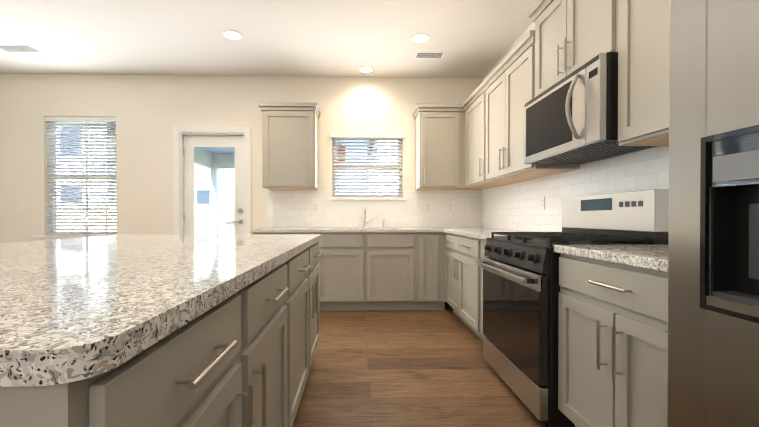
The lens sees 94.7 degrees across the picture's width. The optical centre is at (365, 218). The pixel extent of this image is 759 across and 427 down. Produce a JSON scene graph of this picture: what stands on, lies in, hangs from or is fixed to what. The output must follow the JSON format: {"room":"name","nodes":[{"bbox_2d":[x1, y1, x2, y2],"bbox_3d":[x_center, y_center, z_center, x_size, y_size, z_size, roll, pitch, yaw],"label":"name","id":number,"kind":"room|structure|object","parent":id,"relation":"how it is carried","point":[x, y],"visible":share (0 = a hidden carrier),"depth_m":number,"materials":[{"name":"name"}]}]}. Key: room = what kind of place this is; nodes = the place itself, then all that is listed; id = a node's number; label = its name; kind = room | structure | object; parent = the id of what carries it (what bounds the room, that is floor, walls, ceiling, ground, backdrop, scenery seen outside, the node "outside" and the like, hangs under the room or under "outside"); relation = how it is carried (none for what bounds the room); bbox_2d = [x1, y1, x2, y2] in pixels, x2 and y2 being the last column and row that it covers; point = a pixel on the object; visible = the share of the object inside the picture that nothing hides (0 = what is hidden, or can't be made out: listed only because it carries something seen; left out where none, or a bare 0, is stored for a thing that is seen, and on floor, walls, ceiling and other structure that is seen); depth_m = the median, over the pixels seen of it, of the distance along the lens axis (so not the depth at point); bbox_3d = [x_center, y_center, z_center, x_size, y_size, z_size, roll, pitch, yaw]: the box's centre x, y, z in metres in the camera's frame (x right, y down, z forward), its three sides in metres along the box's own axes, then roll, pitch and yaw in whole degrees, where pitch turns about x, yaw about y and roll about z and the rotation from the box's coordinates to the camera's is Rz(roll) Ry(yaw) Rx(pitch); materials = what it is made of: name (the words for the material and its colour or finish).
{"room":"kitchen","nodes":[
{"label":"kitchen","id":0,"kind":"room"},
{"bbox_2d":[0,74,479,242],"bbox_3d":[-2.057,-0.395,4.523,7.440,2.855,0.158,0,0,-1],"label":"wall","id":1,"kind":"structure","parent":0,"point":[148,112],"depth_m":4.44,"materials":[{"name":"beige paint"}]},
{"bbox_2d":[21,201,26,209],"bbox_3d":[-4.299,-0.167,4.398,0.070,0.114,0.008,0,0,-1],"label":"switch plate","id":2,"kind":"object","parent":1,"relation":"attached to","point":[23,205],"visible":1,"depth_m":4.40,"materials":[{"name":"white plastic"}]},
{"bbox_2d":[45,116,116,234],"bbox_3d":[-3.601,-0.545,4.489,0.898,1.505,0.123,0,0,-1],"label":"window blind","id":3,"kind":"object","parent":1,"relation":"in","point":[86,122],"depth_m":4.46,"materials":[{"name":"white paint"}]},
{"bbox_2d":[183,135,243,233],"bbox_3d":[-1.945,-0.028,4.505,0.786,2.097,0.102,0,0,-1],"label":"door leaf","id":4,"kind":"structure","parent":1,"relation":"in","point":[191,142],"depth_m":4.51,"materials":[{"name":"white paint"}]},
{"bbox_2d":[32,126,406,240],"bbox_3d":[-1.976,-0.047,0.955,7.140,2.205,7.300,0,0,-1],"label":"trim","id":5,"kind":"structure","parent":1,"relation":"attached to","point":[179,132],"depth_m":4.44,"materials":[{"name":"white paint"}]},
{"bbox_2d":[262,104,317,189],"bbox_3d":[-0.910,-0.851,4.298,0.622,0.950,0.347,0,0,-1],"label":"upper cabinet","id":6,"kind":"object","parent":1,"relation":"attached to","point":[289,131],"depth_m":4.14,"materials":[{"name":"beige paint"}]},
{"bbox_2d":[314,203,318,211],"bbox_3d":[-0.626,-0.147,4.474,0.070,0.114,0.007,0,0,-1],"label":"electrical outlet plate","id":7,"kind":"object","parent":1,"relation":"attached to","point":[316,205],"depth_m":4.47,"materials":[{"name":"white plastic"}]},
{"bbox_2d":[329,131,404,197],"bbox_3d":[0.027,-0.694,4.549,0.970,0.847,0.165,0,0,-1],"label":"kitchen window","id":8,"kind":"structure","parent":1,"relation":"in","point":[394,138],"depth_m":4.54,"materials":[{"name":"white paint"}]},
{"bbox_2d":[413,203,421,211],"bbox_3d":[0.675,-0.147,4.502,0.116,0.114,0.008,0,0,-1],"label":"electrical outlet plate","id":9,"kind":"object","parent":1,"relation":"attached to","point":[417,207],"depth_m":4.50,"materials":[{"name":"white plastic"}]},
{"bbox_2d":[425,203,429,211],"bbox_3d":[0.805,-0.147,4.506,0.070,0.114,0.007,0,0,-1],"label":"electrical outlet plate","id":10,"kind":"object","parent":1,"relation":"attached to","point":[427,205],"depth_m":4.50,"materials":[{"name":"white plastic"}]},
{"bbox_2d":[414,104,461,189],"bbox_3d":[0.885,-0.851,4.338,0.476,0.950,0.347,0,0,-1],"label":"upper cabinet","id":11,"kind":"object","parent":1,"relation":"attached to","point":[438,131],"depth_m":4.18,"materials":[{"name":"beige paint"}]},
{"bbox_2d":[448,203,453,211],"bbox_3d":[1.105,-0.147,4.513,0.070,0.114,0.007,0,0,-1],"label":"electrical outlet plate","id":12,"kind":"object","parent":1,"relation":"attached to","point":[450,205],"depth_m":4.51,"materials":[{"name":"white plastic"}]},
{"bbox_2d":[0,0,536,77],"bbox_3d":[-1.974,-1.859,0.868,7.440,0.120,7.450,0,0,-1],"label":"ceiling","id":13,"kind":"structure","parent":0,"point":[350,38],"depth_m":3.48,"materials":[{"name":"white paint"}]},
{"bbox_2d":[0,45,43,52],"bbox_3d":[-3.699,-1.813,3.730,0.400,0.007,0.160,0,0,-1],"label":"ceiling vent","id":14,"kind":"object","parent":13,"relation":"in","point":[18,48],"depth_m":3.73,"materials":[{"name":"white metal"}]},
{"bbox_2d":[222,30,242,39],"bbox_3d":[-1.305,-1.812,3.446,0.189,0.007,0.189,0,0,-25],"label":"recessed light","id":15,"kind":"object","parent":13,"relation":"in","point":[230,34],"depth_m":3.44,"materials":[{"name":"white paint"}]},
{"bbox_2d":[359,66,373,72],"bbox_3d":[0.014,-1.817,4.249,0.189,0.007,0.189,0,0,-7],"label":"recessed light","id":16,"kind":"object","parent":13,"relation":"in","point":[365,69],"depth_m":4.24,"materials":[{"name":"white paint"}]},
{"bbox_2d":[410,33,429,42],"bbox_3d":[0.549,-1.812,3.506,0.189,0.007,0.189,0,0,-25],"label":"recessed light","id":17,"kind":"object","parent":13,"relation":"in","point":[414,38],"depth_m":3.50,"materials":[{"name":"white paint"}]},
{"bbox_2d":[414,52,444,58],"bbox_3d":[0.711,-1.814,3.874,0.320,0.007,0.140,0,0,-1],"label":"ceiling vent","id":18,"kind":"object","parent":13,"relation":"in","point":[418,54],"depth_m":3.86,"materials":[{"name":"white metal"}]},
{"bbox_2d":[292,302,574,426],"bbox_3d":[-1.974,1.106,0.887,7.440,0.100,7.450,0,0,-1],"label":"floor","id":19,"kind":"structure","parent":0,"point":[401,368],"depth_m":2.31,"materials":[{"name":"brown wood"}]},
{"bbox_2d":[0,258,291,426],"bbox_3d":[-0.902,0.612,0.910,1.186,0.888,1.095,0,0,-1],"label":"base cabinet","id":20,"kind":"object","parent":19,"relation":"on","point":[244,357],"depth_m":0.65,"materials":[{"name":"beige paint"}]},
{"bbox_2d":[254,233,313,233],"bbox_3d":[-0.909,0.591,4.160,0.658,0.888,0.632,0,0,-1],"label":"base cabinet","id":21,"kind":"object","parent":19,"relation":"on","point":[254,233],"depth_m":3.86,"materials":[{"name":"beige paint"}]},
{"bbox_2d":[250,227,482,232],"bbox_3d":[0.125,0.128,4.170,2.776,0.037,0.649,0,0,-1],"label":"countertop","id":22,"kind":"structure","parent":21,"relation":"on","point":[268,229],"depth_m":3.85,"materials":[{"name":"beige stone"}]},
{"bbox_2d":[363,207,384,227],"bbox_3d":[0.111,-0.019,4.370,0.287,0.256,0.196,0,0,-1],"label":"kitchen faucet","id":23,"kind":"object","parent":22,"relation":"on","point":[365,223],"visible":1,"depth_m":4.42,"materials":[{"name":"silver metal"}]},
{"bbox_2d":[292,245,311,425],"bbox_3d":[-0.922,0.606,1.775,1.186,0.888,0.635,0,0,-1],"label":"base cabinet","id":24,"kind":"object","parent":19,"relation":"on","point":[301,262],"depth_m":1.84,"materials":[{"name":"beige paint"}]},
{"bbox_2d":[312,242,319,361],"bbox_3d":[-0.935,0.602,2.385,1.186,0.888,0.586,0,0,-1],"label":"base cabinet","id":25,"kind":"object","parent":19,"relation":"on","point":[315,247],"depth_m":2.42,"materials":[{"name":"beige paint"}]},
{"bbox_2d":[0,234,320,386],"bbox_3d":[-1.085,0.145,1.521,1.547,0.037,2.360,0,0,-1],"label":"countertop","id":26,"kind":"structure","parent":25,"relation":"on","point":[75,309],"depth_m":0.66,"materials":[{"name":"beige stone"}]},
{"bbox_2d":[314,233,365,310],"bbox_3d":[-0.294,0.591,4.174,0.572,0.888,0.632,0,0,-1],"label":"base cabinet","id":27,"kind":"object","parent":19,"relation":"on","point":[342,261],"depth_m":3.87,"materials":[{"name":"beige paint"}]},
{"bbox_2d":[366,232,417,309],"bbox_3d":[0.277,0.591,4.187,0.570,0.888,0.632,0,0,-1],"label":"base cabinet","id":28,"kind":"object","parent":19,"relation":"on","point":[391,258],"depth_m":3.88,"materials":[{"name":"beige paint"}]},
{"bbox_2d":[418,232,429,309],"bbox_3d":[0.681,0.591,4.196,0.238,0.888,0.632,0,0,-1],"label":"base cabinet","id":29,"kind":"object","parent":19,"relation":"on","point":[423,237],"depth_m":3.89,"materials":[{"name":"beige paint"}]},
{"bbox_2d":[446,233,453,311],"bbox_3d":[1.213,0.595,3.604,0.636,0.888,0.615,0,0,-1],"label":"base cabinet","id":30,"kind":"object","parent":19,"relation":"on","point":[449,237],"depth_m":3.71,"materials":[{"name":"beige paint"}]},
{"bbox_2d":[441,228,529,239],"bbox_3d":[1.197,0.135,3.190,0.676,0.037,1.331,0,0,-1],"label":"countertop","id":31,"kind":"structure","parent":30,"relation":"on","point":[480,233],"depth_m":3.24,"materials":[{"name":"beige stone"}]},
{"bbox_2d":[454,234,473,331],"bbox_3d":[1.224,0.598,3.133,0.636,0.888,0.583,0,0,-1],"label":"base cabinet","id":32,"kind":"object","parent":19,"relation":"on","point":[463,245],"depth_m":3.22,"materials":[{"name":"beige paint"}]},
{"bbox_2d":[474,238,486,340],"bbox_3d":[1.233,0.600,2.714,0.636,0.888,0.371,0,0,-1],"label":"base cabinet","id":33,"kind":"object","parent":19,"relation":"on","point":[479,244],"depth_m":2.84,"materials":[{"name":"beige paint"}]},
{"bbox_2d":[477,189,668,426],"bbox_3d":[1.159,0.448,2.124,0.738,1.200,0.796,0,0,-1],"label":"gas range","id":34,"kind":"object","parent":19,"relation":"on","point":[521,288],"visible":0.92,"depth_m":1.90,"materials":[{"name":"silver metal"}]},
{"bbox_2d":[558,253,667,426],"bbox_3d":[1.264,0.609,1.337,0.636,0.888,0.776,0,0,-1],"label":"base cabinet","id":35,"kind":"object","parent":19,"relation":"on","point":[612,344],"depth_m":1.34,"materials":[{"name":"beige paint"}]},
{"bbox_2d":[554,244,667,272],"bbox_3d":[1.254,0.146,1.334,0.646,0.037,0.777,0,0,-1],"label":"countertop","id":36,"kind":"structure","parent":35,"relation":"on","point":[651,256],"depth_m":1.37,"materials":[{"name":"beige stone"}]},
{"bbox_2d":[667,0,758,426],"bbox_3d":[1.161,0.168,0.483,0.828,1.780,0.913,0,0,-1],"label":"refrigerator","id":37,"kind":"object","parent":19,"relation":"on","point":[713,309],"visible":1,"depth_m":0.82,"materials":[{"name":"silver metal"}]},
{"bbox_2d":[480,22,668,231],"bbox_3d":[1.666,-0.372,0.955,0.158,2.855,7.140,0,0,-1],"label":"wall","id":38,"kind":"structure","parent":0,"point":[514,206],"depth_m":2.80,"materials":[{"name":"white tile"}]},
{"bbox_2d":[462,88,505,187],"bbox_3d":[1.353,-0.848,3.835,0.347,0.950,0.720,0,0,-1],"label":"upper cabinet","id":39,"kind":"object","parent":38,"relation":"attached to","point":[474,140],"depth_m":3.88,"materials":[{"name":"beige paint"}]},
{"bbox_2d":[482,72,525,183],"bbox_3d":[1.367,-0.844,3.206,0.347,0.950,0.538,0,0,-1],"label":"upper cabinet","id":40,"kind":"object","parent":38,"relation":"attached to","point":[489,90],"depth_m":3.36,"materials":[{"name":"beige paint"}]},
{"bbox_2d":[498,32,579,179],"bbox_3d":[1.376,-0.841,2.790,0.347,0.950,0.539,0,0,-1],"label":"upper cabinet","id":41,"kind":"object","parent":38,"relation":"attached to","point":[515,77],"depth_m":2.83,"materials":[{"name":"beige paint"}]},
{"bbox_2d":[540,196,544,209],"bbox_3d":[1.536,-0.138,3.034,0.007,0.114,0.070,0,0,-1],"label":"electrical outlet plate","id":42,"kind":"object","parent":38,"relation":"attached to","point":[542,203],"visible":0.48,"depth_m":3.00,"materials":[{"name":"white plastic"}]},
{"bbox_2d":[530,0,557,96],"bbox_3d":[1.388,-1.146,2.286,0.347,0.635,0.457,0,0,-1],"label":"upper cabinet","id":43,"kind":"object","parent":38,"relation":"attached to","point":[545,17],"depth_m":2.36,"materials":[{"name":"beige paint"}]},
{"bbox_2d":[558,0,613,80],"bbox_3d":[1.395,-1.144,1.951,0.347,0.635,0.457,0,0,-1],"label":"upper cabinet","id":44,"kind":"object","parent":38,"relation":"attached to","point":[585,27],"depth_m":1.98,"materials":[{"name":"beige paint"}]},
{"bbox_2d":[524,52,656,163],"bbox_3d":[1.320,-0.604,2.121,0.489,0.440,0.790,0,0,-1],"label":"over-the-range microwave","id":45,"kind":"object","parent":44,"relation":"attached to","point":[571,118],"visible":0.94,"depth_m":1.92,"materials":[{"name":"silver metal"}]},
{"bbox_2d":[614,0,669,145],"bbox_3d":[1.405,-0.833,1.496,0.347,0.950,0.450,0,0,-1],"label":"upper cabinet","id":46,"kind":"object","parent":38,"relation":"attached to","point":[641,27],"depth_m":1.57,"materials":[{"name":"beige paint"}]},
{"label":"outside","id":47,"kind":"structure","parent":0,"visible":0},
{"bbox_3d":[-0.261,1.276,14.955,120.000,0.380,150.000,0,0,-1],"label":"lawn","id":48,"kind":"structure","parent":47,"visible":0},
{"bbox_2d":[56,122,397,233],"bbox_3d":[-0.295,-3.193,16.453,60.000,8.900,23.648,0,0,-1],"label":"houses","id":49,"kind":"structure","parent":48,"relation":"on","point":[210,159],"depth_m":13.34}
]}

